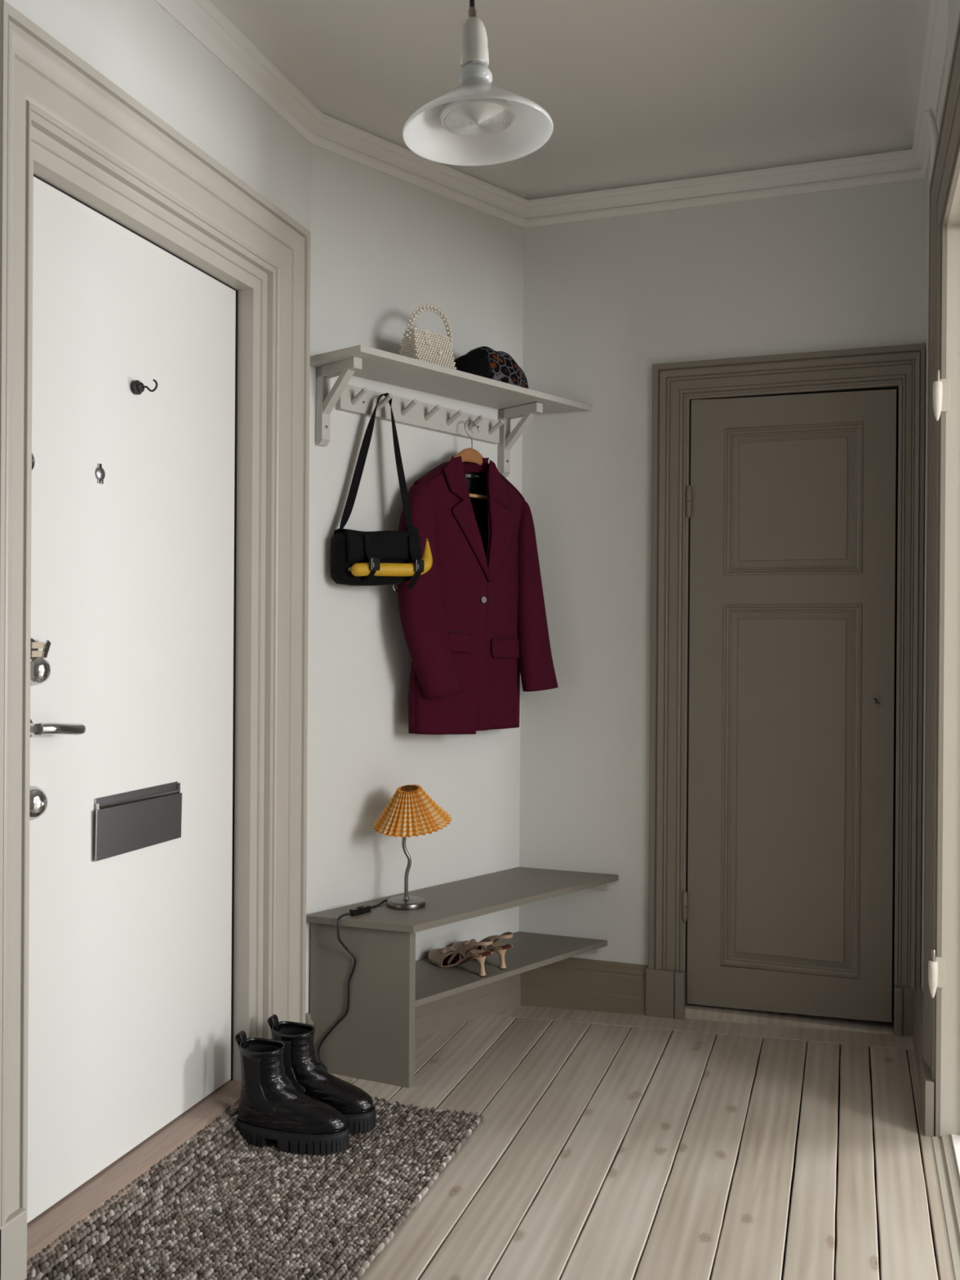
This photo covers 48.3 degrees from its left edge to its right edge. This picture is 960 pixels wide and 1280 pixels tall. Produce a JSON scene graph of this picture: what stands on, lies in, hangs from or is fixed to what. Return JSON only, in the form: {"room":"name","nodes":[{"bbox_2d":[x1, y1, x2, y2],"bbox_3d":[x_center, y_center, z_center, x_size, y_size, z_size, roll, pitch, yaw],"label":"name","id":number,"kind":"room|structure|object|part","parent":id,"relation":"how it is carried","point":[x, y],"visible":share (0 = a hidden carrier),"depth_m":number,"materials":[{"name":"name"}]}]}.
{"room":"entrance hallway","nodes":[
{"label":"entrance hallway","id":0,"kind":"room"},
{"bbox_2d":[4,0,310,231],"bbox_3d":[-1.151,-0.176,1.287,0.220,2.830,3.680,0,0,19],"label":"wall","id":1,"kind":"structure","parent":0,"point":[136,45],"depth_m":2.37,"materials":[{"name":"grey paint"}]},
{"bbox_2d":[26,176,235,1223],"bbox_3d":[-0.726,0.113,2.300,0.108,1.958,0.752,0,0,19],"label":"door","id":2,"kind":"structure","parent":1,"relation":"in","point":[131,648],"depth_m":2.26,"materials":[{"name":"white paint"}]},
{"bbox_3d":[-0.826,0.305,1.996,0.032,0.064,0.064,0,0,19],"label":"deadlock knob","id":3,"kind":"part","parent":2,"relation":"part of","materials":[{"name":"silver metal"}]},
{"bbox_3d":[-0.785,0.167,2.011,0.029,0.030,0.114,0,0,19],"label":"handle","id":4,"kind":"part","parent":2,"relation":"part of","materials":[{"name":"silver metal"}]},
{"bbox_3d":[-0.735,0.337,2.304,0.003,0.030,0.282,0,0,19],"label":"flap plate","id":5,"kind":"part","parent":2,"relation":"part of","materials":[{"name":"metal"}]},
{"bbox_3d":[-0.730,0.341,2.302,0.007,0.010,0.274,0,0,19],"label":"flap rod","id":6,"kind":"part","parent":2,"relation":"part of","materials":[{"name":"silver metal"}]},
{"bbox_2d":[130,378,157,395],"bbox_3d":[-0.709,-0.538,2.274,0.058,0.030,0.030,0,0,19],"label":"hook","id":7,"kind":"object","parent":2,"relation":"attached to","point":[137,387],"visible":1,"depth_m":2.27,"materials":[{"name":"black metal"}]},
{"bbox_2d":[0,0,311,1279],"bbox_3d":[-0.690,0.053,2.341,0.115,2.274,1.102,0,0,19],"label":"door frame","id":8,"kind":"structure","parent":1,"relation":"attached to","point":[64,125],"depth_m":2.42,"materials":[{"name":"beige paint"}]},
{"bbox_2d":[305,144,524,1013],"bbox_3d":[-0.201,-0.174,3.319,0.942,2.830,0.200,0,0,-44],"label":"wall","id":9,"kind":"structure","parent":0,"point":[384,246],"depth_m":3.11,"materials":[{"name":"grey paint"}]},
{"bbox_2d":[305,973,520,1055],"bbox_3d":[-0.168,1.109,3.207,0.842,0.176,0.024,0,0,-44],"label":"baseboard","id":10,"kind":"structure","parent":9,"relation":"attached to","point":[464,1007],"depth_m":3.31,"materials":[{"name":"beige paint"}]},
{"bbox_2d":[336,384,504,444],"bbox_3d":[-0.149,-0.668,3.169,0.624,0.086,0.081,0,0,-44],"label":"peg rail","id":11,"kind":"object","parent":9,"relation":"attached to","point":[356,400],"visible":0.91,"depth_m":3.16,"materials":[{"name":"grey paint"}]},
{"bbox_2d":[330,392,424,591],"bbox_3d":[-0.284,-0.417,2.968,0.248,0.561,0.147,0,0,-22],"label":"shoulder bag","id":12,"kind":"object","parent":11,"relation":"hanging from","point":[348,548],"visible":0.99,"depth_m":2.96,"materials":[{"name":"black fabric"}]},
{"bbox_2d":[347,538,432,576],"bbox_3d":[-0.244,-0.228,2.942,0.241,0.113,0.040,0,0,-23],"label":"banana","id":13,"kind":"object","parent":12,"relation":"attached to","point":[357,569],"visible":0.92,"depth_m":2.93,"materials":[{"name":"yellow food"}]},
{"bbox_2d":[424,419,487,499],"bbox_3d":[-0.034,-0.551,3.247,0.370,0.238,0.035,0,0,-44],"label":"wooden hanger","id":14,"kind":"object","parent":11,"relation":"hanging from","point":[469,455],"visible":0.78,"depth_m":3.24,"materials":[{"name":"brown wood"}]},
{"bbox_3d":[-0.093,-0.520,3.175,0.185,0.124,0.015,0,0,-44],"label":"hanger arm","id":15,"kind":"part","parent":14,"relation":"part of","materials":[{"name":"brown wood"}]},
{"bbox_2d":[397,455,558,734],"bbox_3d":[-0.004,-0.139,3.217,0.583,0.834,0.163,0,0,-44],"label":"blazer","id":16,"kind":"object","parent":14,"relation":"hanging from","point":[475,622],"visible":0.98,"depth_m":3.15,"materials":[{"name":"red fabric"}]},
{"bbox_3d":[-0.183,-0.070,3.091,0.042,0.677,0.031,0,0,-44],"label":"panel","id":17,"kind":"part","parent":16,"relation":"part of","materials":[{"name":"red fabric"}]},
{"bbox_3d":[-0.081,-0.121,3.132,0.238,0.798,0.067,0,0,-44],"label":"panel","id":18,"kind":"part","parent":16,"relation":"part of","materials":[{"name":"red fabric"}]},
{"bbox_3d":[-0.050,-0.133,3.260,0.460,0.800,0.039,0,0,-44],"label":"panel","id":19,"kind":"part","parent":16,"relation":"part of","materials":[{"name":"black fabric"}]},
{"bbox_3d":[0.059,-0.132,3.268,0.043,0.807,0.306,0,0,38],"label":"panel","id":20,"kind":"part","parent":16,"relation":"part of","materials":[{"name":"red fabric"}]},
{"bbox_3d":[0.039,-0.519,3.304,0.185,0.124,0.015,0,0,-44],"label":"hanger arm","id":21,"kind":"part","parent":14,"relation":"part of","materials":[{"name":"brown wood"}]},
{"bbox_2d":[310,344,591,477],"bbox_3d":[-0.056,-0.643,3.161,0.966,0.241,0.221,0,0,-44],"label":"wall shelf","id":22,"kind":"object","parent":9,"relation":"attached to","point":[513,402],"visible":0.95,"depth_m":3.06,"materials":[{"name":"grey paint"}]},
{"bbox_2d":[399,303,456,369],"bbox_3d":[-0.142,-0.855,3.029,0.176,0.192,0.102,0,0,-44],"label":"handbag","id":23,"kind":"object","parent":22,"relation":"on","point":[425,345],"visible":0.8,"depth_m":2.99,"materials":[{"name":"beige plastic"}]},
{"bbox_3d":[-0.142,-0.887,3.029,0.176,0.128,0.020,0,0,-44],"label":"pearl handle","id":24,"kind":"part","parent":23,"relation":"part of","materials":[{"name":"beige plastic"}]},
{"bbox_2d":[453,346,528,388],"bbox_3d":[0.025,-0.815,3.212,0.321,0.131,0.161,0,0,-44],"label":"hat","id":25,"kind":"object","parent":22,"relation":"on","point":[486,362],"visible":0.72,"depth_m":3.14,"materials":[{"name":"black fabric"}]},
{"bbox_2d":[153,0,948,228],"bbox_3d":[-0.172,-1.381,1.307,1.600,0.074,4.357,0,0,19],"label":"crown molding","id":26,"kind":"structure","parent":9,"relation":"attached to","point":[201,19],"depth_m":3.12,"materials":[{"name":"paint"}]},
{"bbox_2d":[208,0,930,199],"bbox_3d":[-0.171,-1.504,1.306,1.640,0.200,4.397,0,0,19],"label":"ceiling","id":27,"kind":"structure","parent":0,"point":[633,92],"depth_m":2.81,"materials":[{"name":"paint"}]},
{"bbox_2d":[402,0,553,165],"bbox_3d":[-0.001,-1.142,1.681,0.237,0.708,0.237,0,0,19],"label":"pendant lamp","id":28,"kind":"object","parent":27,"relation":"hanging from","point":[477,122],"visible":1,"depth_m":1.68,"materials":[{"name":"white metal"}]},
{"bbox_3d":[-0.013,-1.229,1.678,0.012,0.480,0.008,0,0,19],"label":"cord","id":29,"kind":"part","parent":28,"relation":"part of","materials":[{"name":"black plastic"}]},
{"bbox_2d":[459,16,488,68],"bbox_3d":[-0.009,-0.937,1.679,0.046,0.074,0.046,0,0,19],"label":"socket","id":30,"kind":"object","parent":28,"relation":"attached to","point":[473,44],"depth_m":1.66,"materials":[{"name":"white ceramic"}]},
{"bbox_3d":[-0.004,-0.852,1.681,0.119,0.076,0.119,0,0,19],"label":"reflector bulb","id":31,"kind":"part","parent":28,"relation":"part of","materials":[{"name":"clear glass"}]},
{"bbox_3d":[-0.003,-0.841,1.682,0.237,0.106,0.237,0,0,19],"label":"lamp shade","id":32,"kind":"part","parent":28,"relation":"part of","materials":[{"name":"white metal"}]},
{"bbox_2d":[330,1005,959,1279],"bbox_3d":[-0.262,1.225,1.318,2.060,0.180,4.520,0,0,19],"label":"floor","id":33,"kind":"structure","parent":0,"point":[605,1145],"depth_m":2.42,"materials":[{"name":"beige wood"}]},
{"bbox_2d":[26,1080,240,1269],"bbox_3d":[-0.726,1.153,2.315,0.130,0.114,0.900,0,0,19],"label":"threshold","id":34,"kind":"object","parent":33,"relation":"on","point":[60,1218],"visible":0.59,"depth_m":2.21,"materials":[{"name":"brown wood"}]},
{"bbox_2d":[24,1096,483,1279],"bbox_3d":[-0.464,1.147,2.112,0.565,0.076,1.309,0,0,19],"label":"jute rug","id":35,"kind":"object","parent":33,"relation":"on","point":[225,1206],"visible":0.79,"depth_m":2.19,"materials":[{"name":"grey fabric"}]},
{"bbox_2d":[235,1030,349,1154],"bbox_3d":[-0.436,1.042,2.483,0.277,0.242,0.105,0,0,13],"label":"boot","id":36,"kind":"object","parent":35,"relation":"on","point":[270,1106],"visible":1,"depth_m":2.46,"materials":[{"name":"black leather"}]},
{"bbox_3d":[-0.510,1.022,2.458,0.084,0.126,0.008,0,0,20],"label":"elastic panel","id":37,"kind":"part","parent":36,"relation":"part of","materials":[{"name":"black"}]},
{"bbox_2d":[267,1013,376,1133],"bbox_3d":[-0.384,1.042,2.589,0.277,0.242,0.105,0,0,15],"label":"boot","id":38,"kind":"object","parent":35,"relation":"on","point":[307,1074],"visible":0.61,"depth_m":2.56,"materials":[{"name":"black leather"}]},
{"bbox_3d":[-0.458,1.022,2.566,0.084,0.126,0.008,0,0,22],"label":"elastic panel","id":39,"kind":"part","parent":38,"relation":"part of","materials":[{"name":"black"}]},
{"bbox_2d":[306,866,618,1088],"bbox_3d":[-0.024,0.965,3.153,1.003,0.444,0.295,0,0,-44],"label":"bench","id":40,"kind":"object","parent":33,"relation":"on","point":[375,1041],"visible":0.94,"depth_m":2.90,"materials":[{"name":"paint"}]},
{"bbox_3d":[-0.318,0.975,2.885,0.301,0.420,0.020,0,0,19],"label":"panel","id":41,"kind":"part","parent":40,"relation":"part of","materials":[{"name":"paint"}]},
{"bbox_2d":[317,784,452,1071],"bbox_3d":[-0.250,0.790,2.953,0.379,0.767,0.224,0,0,-43],"label":"table lamp","id":42,"kind":"object","parent":40,"relation":"on","point":[411,811],"visible":0.98,"depth_m":2.95,"materials":[{"name":"nickel"},{"name":"orange checked fabric"},{"name":"black plastic"}]},
{"bbox_3d":[-0.400,0.954,2.883,0.135,0.438,0.052,0,0,19],"label":"power cord","id":43,"kind":"part","parent":42,"relation":"part of","materials":[{"name":"black plastic"}]},
{"bbox_2d":[349,904,370,915],"bbox_3d":[-0.327,0.737,2.919,0.020,0.017,0.068,0,0,40],"label":"switch","id":44,"kind":"object","parent":42,"relation":"attached to","point":[361,909],"depth_m":2.91,"materials":[{"name":"black plastic"}]},
{"bbox_3d":[-0.282,0.739,2.995,0.018,0.013,0.115,0,0,30],"label":"power cord","id":45,"kind":"part","parent":42,"relation":"part of","materials":[{"name":"black plastic"}]},
{"bbox_3d":[-0.206,0.618,3.007,0.028,0.213,0.011,0,0,0],"label":"stem","id":46,"kind":"part","parent":42,"relation":"part of","materials":[{"name":"silver metal"}]},
{"bbox_3d":[-0.190,0.471,3.007,0.225,0.130,0.220,0,0,19],"label":"lamp shade","id":47,"kind":"part","parent":42,"relation":"part of","materials":[{"name":"orange fabric"}]},
{"bbox_2d":[427,938,493,977],"bbox_3d":[-0.060,0.907,3.127,0.080,0.106,0.256,0,0,-44],"label":"heels","id":48,"kind":"object","parent":40,"relation":"on","point":[444,957],"visible":1,"depth_m":3.11,"materials":[{"name":"beige"}]},
{"bbox_3d":[-0.081,0.934,3.147,0.077,0.039,0.019,0,0,-44],"label":"toe trim","id":49,"kind":"part","parent":48,"relation":"part of","materials":[{"name":"leather"}]},
{"bbox_2d":[451,932,512,969],"bbox_3d":[0.003,0.906,3.197,0.080,0.106,0.256,0,0,-41],"label":"heels","id":50,"kind":"object","parent":40,"relation":"on","point":[500,948],"visible":0.66,"depth_m":3.13,"materials":[{"name":"beige"}]},
{"bbox_3d":[-0.016,0.933,3.219,0.077,0.039,0.019,0,0,-41],"label":"toe trim","id":51,"kind":"part","parent":50,"relation":"part of","materials":[{"name":"leather"}]},
{"bbox_2d":[414,931,607,1007],"bbox_3d":[-0.024,0.966,3.178,0.940,0.025,0.264,0,0,-44],"label":"shelf","id":52,"kind":"object","parent":40,"relation":"attached to","point":[529,951],"depth_m":3.17,"materials":[{"name":"paint"}]},
{"bbox_2d":[519,178,927,983],"bbox_3d":[0.861,-0.167,3.356,1.470,2.830,0.193,0,0,19],"label":"wall","id":53,"kind":"structure","parent":0,"point":[606,300],"depth_m":3.40,"materials":[{"name":"grey paint"}]},
{"bbox_2d":[520,957,647,1014],"bbox_3d":[0.319,1.111,3.429,0.435,0.176,0.024,0,0,19],"label":"baseboard","id":54,"kind":"structure","parent":53,"relation":"attached to","point":[571,983],"depth_m":3.41,"materials":[{"name":"brown paint"}]},
{"bbox_2d":[645,342,925,1057],"bbox_3d":[0.934,0.181,3.309,0.795,2.076,0.230,0,0,19],"label":"door frame","id":55,"kind":"structure","parent":53,"relation":"attached to","point":[901,368],"depth_m":3.27,"materials":[{"name":"beige paint"}]},
{"bbox_3d":[0.944,1.179,3.290,0.606,0.080,0.178,0,0,19],"label":"door sill","id":56,"kind":"part","parent":55,"relation":"part of","materials":[{"name":"brown wood"}]},
{"bbox_2d":[682,389,896,1022],"bbox_3d":[0.926,0.194,3.238,0.608,1.874,0.060,0,0,19],"label":"door","id":57,"kind":"structure","parent":53,"relation":"in","point":[787,903],"depth_m":3.23,"materials":[{"name":"beige paint"}]},
{"bbox_3d":[0.934,0.446,3.227,0.404,1.110,0.018,0,0,19],"label":"panel","id":58,"kind":"part","parent":57,"relation":"part of","materials":[{"name":"beige paint"}]},
{"bbox_3d":[0.940,-0.421,3.225,0.404,0.451,0.018,0,0,19],"label":"panel","id":59,"kind":"part","parent":57,"relation":"part of","materials":[{"name":"beige paint"}]},
{"bbox_3d":[1.161,0.179,3.143,0.022,0.036,0.002,0,0,19],"label":"keyhole plate","id":60,"kind":"part","parent":57,"relation":"part of","materials":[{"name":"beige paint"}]},
{"bbox_2d":[920,55,947,991],"bbox_3d":[0.658,-0.163,1.042,0.160,2.830,4.400,0,0,19],"label":"wall","id":61,"kind":"structure","parent":0,"point":[945,77],"depth_m":3.05,"materials":[{"name":"grey paint"}]},
{"bbox_2d":[911,983,923,1090],"bbox_3d":[1.183,1.079,2.866,0.024,0.176,0.470,0,0,19],"label":"baseboard","id":62,"kind":"structure","parent":61,"relation":"attached to","point":[917,1020],"depth_m":2.92,"materials":[{"name":"beige paint"}]},
{"bbox_2d":[924,108,938,177],"bbox_3d":[1.109,-1.146,2.634,0.045,0.316,0.022,0,0,-28],"label":"crown molding","id":63,"kind":"structure","parent":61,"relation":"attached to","point":[931,120],"depth_m":2.63,"materials":[{"name":"grey paint"}]},
{"bbox_2d":[920,12,959,1137],"bbox_3d":[0.922,0.033,1.835,0.202,2.279,1.589,0,0,19],"label":"door frame","id":64,"kind":"structure","parent":61,"relation":"attached to","point":[940,1057],"depth_m":2.45,"materials":[{"name":"beige paint"}]},
{"bbox_2d":[931,1133,959,1279],"bbox_3d":[0.916,1.155,1.823,0.190,0.054,1.285,0,0,19],"label":"sill","id":65,"kind":"structure","parent":61,"relation":"attached to","point":[950,1144],"depth_m":2.24,"materials":[{"name":"beige paint"}]},
{"bbox_2d":[947,0,959,78],"bbox_3d":[0.837,-1.222,1.814,0.022,0.226,0.745,0,0,19],"label":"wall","id":66,"kind":"structure","parent":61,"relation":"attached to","point":[953,5],"depth_m":2.08,"materials":[{"name":"grey paint"}]}
]}

